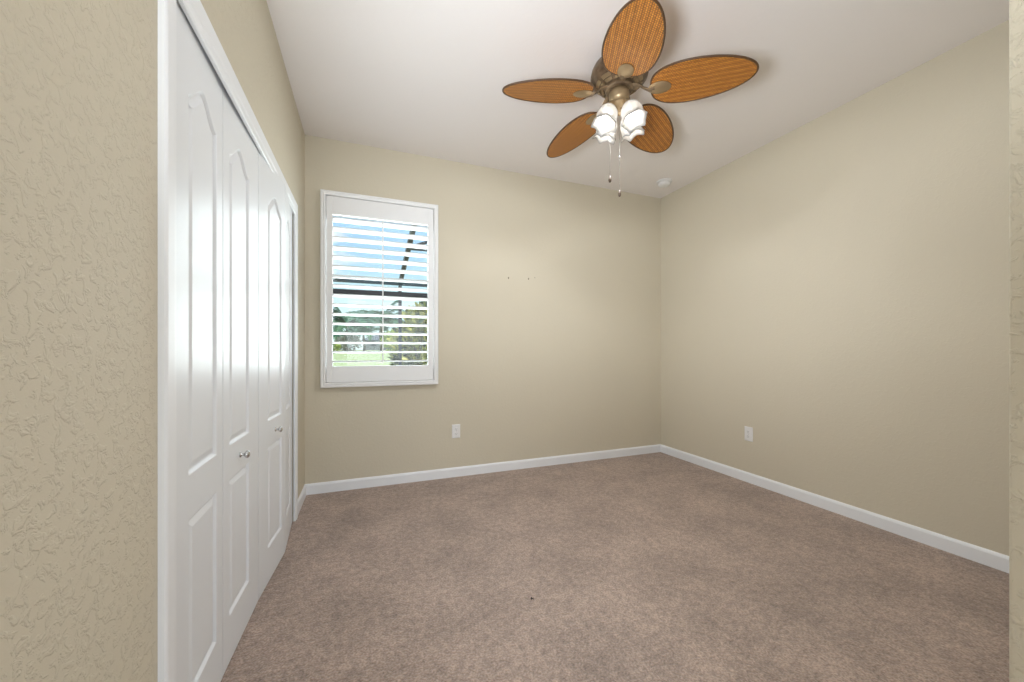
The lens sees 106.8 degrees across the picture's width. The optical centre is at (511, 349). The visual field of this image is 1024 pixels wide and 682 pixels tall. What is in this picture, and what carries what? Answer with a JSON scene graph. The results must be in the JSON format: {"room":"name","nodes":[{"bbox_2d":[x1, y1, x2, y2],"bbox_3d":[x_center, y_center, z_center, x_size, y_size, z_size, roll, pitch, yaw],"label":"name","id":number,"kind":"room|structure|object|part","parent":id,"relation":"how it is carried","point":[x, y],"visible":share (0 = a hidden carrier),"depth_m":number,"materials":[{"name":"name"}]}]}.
{"room":"empty bedroom","nodes":[
{"label":"empty bedroom","id":0,"kind":"room"},
{"bbox_2d":[0,0,304,681],"bbox_3d":[-0.590,-0.261,0.124,0.140,2.740,5.854,0,0,-21],"label":"wall","id":1,"kind":"structure","parent":0,"point":[79,78],"depth_m":0.63,"materials":[{"name":"beige paint"}]},
{"bbox_2d":[176,0,257,681],"bbox_3d":[-0.970,0.102,1.273,0.074,1.986,0.816,0,0,-21],"label":"door","id":2,"kind":"structure","parent":1,"relation":"in","point":[217,155],"depth_m":1.21,"materials":[{"name":"white paint"}]},
{"bbox_3d":[-0.905,0.102,1.078,0.030,1.986,0.405,0,0,-22],"label":"panel","id":3,"kind":"part","parent":2,"relation":"part of","materials":[{"name":"white wood"}]},
{"bbox_3d":[-1.052,0.102,1.461,0.030,1.986,0.405,0,0,-20],"label":"panel","id":4,"kind":"part","parent":2,"relation":"part of","materials":[{"name":"white wood"}]},
{"bbox_3d":[-1.012,0.398,1.440,0.032,0.029,0.029,0,0,-20],"label":"knob","id":5,"kind":"part","parent":2,"relation":"part of","materials":[{"name":"silver metal"}]},
{"bbox_2d":[158,0,297,681],"bbox_3d":[-1.102,0.079,1.679,0.016,2.062,1.768,0,0,-21],"label":"trim","id":6,"kind":"structure","parent":1,"relation":"attached to","point":[194,10],"depth_m":0.87,"materials":[{"name":"white paint"}]},
{"bbox_2d":[258,150,291,599],"bbox_3d":[-1.245,0.102,2.044,0.079,1.986,0.812,0,0,-21],"label":"door","id":7,"kind":"structure","parent":1,"relation":"in","point":[274,210],"depth_m":1.85,"materials":[{"name":"white paint"}]},
{"bbox_3d":[-1.162,0.398,1.893,0.032,0.029,0.029,0,0,-17],"label":"knob","id":8,"kind":"part","parent":7,"relation":"part of","materials":[{"name":"silver metal"}]},
{"bbox_3d":[-1.327,0.102,2.230,0.030,1.986,0.405,0,0,-25],"label":"panel","id":9,"kind":"part","parent":7,"relation":"part of","materials":[{"name":"white wood"}]},
{"bbox_2d":[298,485,305,513],"bbox_3d":[-1.491,1.065,2.688,0.013,0.088,0.395,0,0,-21],"label":"baseboard","id":10,"kind":"structure","parent":1,"relation":"attached to","point":[302,495],"depth_m":2.69,"materials":[{"name":"white paint"}]},
{"bbox_2d":[305,135,660,483],"bbox_3d":[-0.328,-0.261,3.467,4.342,2.740,0.200,0,0,-21],"label":"wall","id":11,"kind":"structure","parent":0,"point":[565,359],"depth_m":3.46,"materials":[{"name":"beige paint"}]},
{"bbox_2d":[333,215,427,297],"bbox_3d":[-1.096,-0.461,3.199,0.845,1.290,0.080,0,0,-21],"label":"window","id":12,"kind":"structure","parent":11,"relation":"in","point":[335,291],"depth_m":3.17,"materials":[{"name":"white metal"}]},
{"bbox_2d":[320,189,437,387],"bbox_3d":[-1.045,-0.463,3.062,0.896,1.515,0.100,0,0,-21],"label":"plantation shutter","id":13,"kind":"object","parent":12,"relation":"attached to","point":[337,203],"visible":1,"depth_m":3.03,"materials":[{"name":"white paint"}]},
{"bbox_3d":[-1.026,-0.452,3.021,0.010,1.124,0.009,0,0,-21],"label":"tilt rod","id":14,"kind":"part","parent":13,"relation":"part of","materials":[{"name":"white paint"}]},
{"bbox_3d":[-1.096,-0.461,3.199,0.845,1.290,0.080,0,0,-21],"label":"frame","id":15,"kind":"part","parent":12,"relation":"part of","materials":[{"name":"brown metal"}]},
{"bbox_3d":[-1.096,-0.467,3.199,0.809,0.041,0.070,0,0,-21],"label":"meeting rail","id":16,"kind":"part","parent":12,"relation":"part of","materials":[{"name":"brown metal"}]},
{"bbox_2d":[452,424,459,437],"bbox_3d":[-0.484,0.710,3.295,0.072,0.118,0.010,0,0,-21],"label":"wall outlet","id":17,"kind":"object","parent":11,"relation":"attached to","point":[456,427],"visible":1,"depth_m":3.29,"materials":[{"name":"white plastic"}]},
{"bbox_2d":[305,444,660,494],"bbox_3d":[0.018,1.065,3.485,3.402,0.088,0.013,0,0,-21],"label":"baseboard","id":18,"kind":"structure","parent":11,"relation":"attached to","point":[383,480],"depth_m":3.33,"materials":[{"name":"white paint"}]},
{"bbox_2d":[221,452,1008,681],"bbox_3d":[0.720,1.166,0.734,4.342,0.127,6.054,0,0,-21],"label":"floor","id":19,"kind":"structure","parent":0,"point":[659,566],"depth_m":1.74,"materials":[{"name":"carpet"}]},
{"bbox_2d":[266,0,1008,197],"bbox_3d":[0.720,-1.690,0.734,4.342,0.120,6.054,0,0,-21],"label":"ceiling","id":20,"kind":"structure","parent":0,"point":[428,78],"depth_m":2.18,"materials":[{"name":"paint"}]},
{"bbox_2d":[502,0,758,196],"bbox_3d":[0.569,-1.254,2.168,1.265,0.752,1.260,0,0,-21],"label":"ceiling fan","id":21,"kind":"object","parent":20,"relation":"hanging from","point":[633,42],"visible":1,"depth_m":2.02,"materials":[{"name":"brown wicker"}]},
{"bbox_3d":[0.196,-1.404,2.066,0.497,0.006,0.266,-6,12,-11],"label":"blade","id":22,"kind":"part","parent":21,"relation":"part of","materials":[{"name":"brown wicker"}]},
{"bbox_3d":[0.402,-1.404,2.512,0.266,0.006,0.497,-12,1,-30],"label":"blade","id":23,"kind":"part","parent":21,"relation":"part of","materials":[{"name":"wicker"}]},
{"bbox_3d":[0.530,-1.289,2.107,0.141,0.137,0.142,20,-9,-12],"label":"lamp shade","id":24,"kind":"part","parent":21,"relation":"part of","materials":[{"name":"white glass"}]},
{"bbox_3d":[0.555,-1.292,2.227,0.142,0.137,0.141,8,17,-12],"label":"lamp shade","id":25,"kind":"part","parent":21,"relation":"part of","materials":[{"name":"white glass"}]},
{"bbox_3d":[0.532,-1.309,2.109,0.049,0.078,0.049,20,-9,-12],"label":"light bulb","id":26,"kind":"part","parent":21,"relation":"part of","materials":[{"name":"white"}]},
{"bbox_3d":[0.688,-1.291,2.184,0.142,0.137,0.141,-24,11,-32],"label":"lamp shade","id":27,"kind":"part","parent":21,"relation":"part of","materials":[{"name":"white glass"}]},
{"bbox_3d":[0.555,-1.404,1.733,0.266,0.006,0.497,11,7,6],"label":"blade","id":28,"kind":"part","parent":21,"relation":"part of","materials":[{"name":"wicker"}]},
{"bbox_3d":[0.649,-1.289,2.073,0.141,0.137,0.142,-14,-17,7],"label":"lamp shade","id":29,"kind":"part","parent":21,"relation":"part of","materials":[{"name":"white glass"}]},
{"bbox_3d":[0.889,-1.404,2.453,0.266,0.006,0.497,-14,-15,41],"label":"blade","id":30,"kind":"part","parent":21,"relation":"part of","materials":[{"name":"wicker"}]},
{"bbox_3d":[0.984,-1.404,1.972,0.497,0.006,0.266,6,-8,25],"label":"blade","id":31,"kind":"part","parent":21,"relation":"part of","materials":[{"name":"brown wicker"}]},
{"bbox_2d":[656,178,671,187],"bbox_3d":[1.477,-1.605,3.689,0.144,0.050,0.144,0,0,-21],"label":"smoke detector","id":32,"kind":"object","parent":20,"relation":"attached to","point":[662,183],"visible":1,"depth_m":3.65,"materials":[{"name":"white plastic"}]},
{"bbox_2d":[661,20,1008,555],"bbox_3d":[2.229,-0.261,2.667,0.140,2.740,3.124,0,0,-21],"label":"wall","id":33,"kind":"structure","parent":0,"point":[836,290],"depth_m":2.42,"materials":[{"name":"beige paint"}]},
{"bbox_2d":[745,426,752,441],"bbox_3d":[1.962,0.702,3.154,0.010,0.118,0.072,0,0,-21],"label":"wall outlet","id":34,"kind":"object","parent":33,"relation":"attached to","point":[748,430],"visible":1,"depth_m":3.14,"materials":[{"name":"white plastic"}]},
{"bbox_2d":[661,444,1008,572],"bbox_3d":[2.135,1.065,2.699,0.013,0.088,2.971,0,0,-21],"label":"baseboard","id":35,"kind":"structure","parent":33,"relation":"attached to","point":[990,558],"depth_m":2.41,"materials":[{"name":"white paint"}]},
{"bbox_2d":[1009,0,1023,681],"bbox_3d":[1.740,-0.261,0.882,2.052,2.740,0.140,0,0,-21],"label":"wall","id":36,"kind":"structure","parent":0,"point":[1016,7],"depth_m":0.57,"materials":[{"name":"beige paint"}]},
{"label":"outside","id":37,"kind":"structure","parent":0,"visible":0},
{"bbox_2d":[333,350,426,365],"bbox_3d":[-47.180,1.634,122.988,300.000,2.950,256.546,0,0,-21],"label":"lawn","id":38,"kind":"structure","parent":37,"point":[337,356],"depth_m":15.37,"materials":[{"name":"green plant"}]},
{"bbox_2d":[333,344,340,353],"bbox_3d":[-7.927,-0.042,16.764,0.734,0.616,0.773,0,0,-21],"label":"leafy shrub","id":39,"kind":"object","parent":38,"relation":"on","point":[335,346],"visible":0.41,"depth_m":16.76,"materials":[{"name":"green plant"}]},
{"bbox_2d":[333,316,360,339],"bbox_3d":[-16.854,-1.951,36.202,5.001,4.263,5.742,0,0,-21],"label":"palm tree","id":40,"kind":"object","parent":38,"relation":"on","point":[350,327],"visible":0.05,"depth_m":36.21,"materials":[{"name":"green plant"}]},
{"bbox_2d":[334,334,361,350],"bbox_3d":[-8.134,-0.321,18.814,1.369,1.002,1.437,0,0,-21],"label":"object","id":41,"kind":"object","parent":38,"relation":"on","point":[347,338],"visible":0.75,"depth_m":18.67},
{"bbox_2d":[333,306,384,348],"bbox_3d":[-10.582,-1.573,24.876,4.085,3.520,4.339,0,0,0],"label":"palm tree","id":42,"kind":"object","parent":38,"relation":"on","point":[345,319],"visible":0.46,"depth_m":24.66,"materials":[{"name":"green plant"}]},
{"bbox_2d":[343,320,387,350],"bbox_3d":[-16.677,-2.084,42.882,5.604,4.549,5.260,0,0,-21],"label":"palm tree","id":43,"kind":"object","parent":38,"relation":"on","point":[369,337],"visible":0.18,"depth_m":42.37,"materials":[{"name":"green plant"}]},
{"bbox_3d":[-16.677,-2.616,42.882,5.604,3.485,5.260,0,0,-21],"label":"frond crown","id":44,"kind":"part","parent":43,"relation":"part of","materials":[{"name":"green plant"}]},
{"bbox_2d":[362,335,393,349],"bbox_3d":[-28.638,-1.591,83.803,8.428,3.500,8.000,0,0,-21],"label":"neighbor house","id":45,"kind":"structure","parent":38,"relation":"on","point":[368,346],"depth_m":79.94,"materials":[{"name":"grey paint"}]},
{"bbox_2d":[354,300,404,350],"bbox_3d":[-10.514,-2.092,31.472,4.904,4.552,5.242,0,0,-21],"label":"palm tree","id":46,"kind":"object","parent":38,"relation":"on","point":[389,320],"visible":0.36,"depth_m":31.09,"materials":[{"name":"green plant"}]},
{"bbox_2d":[333,225,427,364],"bbox_3d":[-1.612,-0.267,5.878,5.660,3.112,2.943,0,0,-21],"label":"screen enclosure","id":47,"kind":"object","parent":38,"relation":"on","point":[399,284],"visible":0.14,"depth_m":7.04,"materials":[{"name":"black metal"}]},
{"bbox_3d":[-2.126,0.035,7.217,0.058,2.510,0.058,0,0,-21],"label":"post","id":48,"kind":"part","parent":47,"relation":"part of","materials":[{"name":"black metal"}]},
{"bbox_2d":[379,329,396,350],"bbox_3d":[-7.282,-0.531,22.886,1.355,1.487,1.401,0,0,-21],"label":"leafy shrub","id":49,"kind":"object","parent":38,"relation":"on","point":[392,330],"visible":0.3,"depth_m":22.69,"materials":[{"name":"green plant"}]},
{"bbox_2d":[386,300,427,364],"bbox_3d":[-2.089,-0.030,9.059,1.785,2.642,1.779,0,0,-21],"label":"leafy shrub","id":50,"kind":"object","parent":38,"relation":"on","point":[394,338],"visible":0.3,"depth_m":8.65,"materials":[{"name":"green plant"}]},
{"bbox_3d":[-2.056,0.291,9.065,0.767,2.001,0.787,0,0,-21],"label":"stem","id":51,"kind":"part","parent":50,"relation":"part of","materials":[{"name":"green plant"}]}
]}

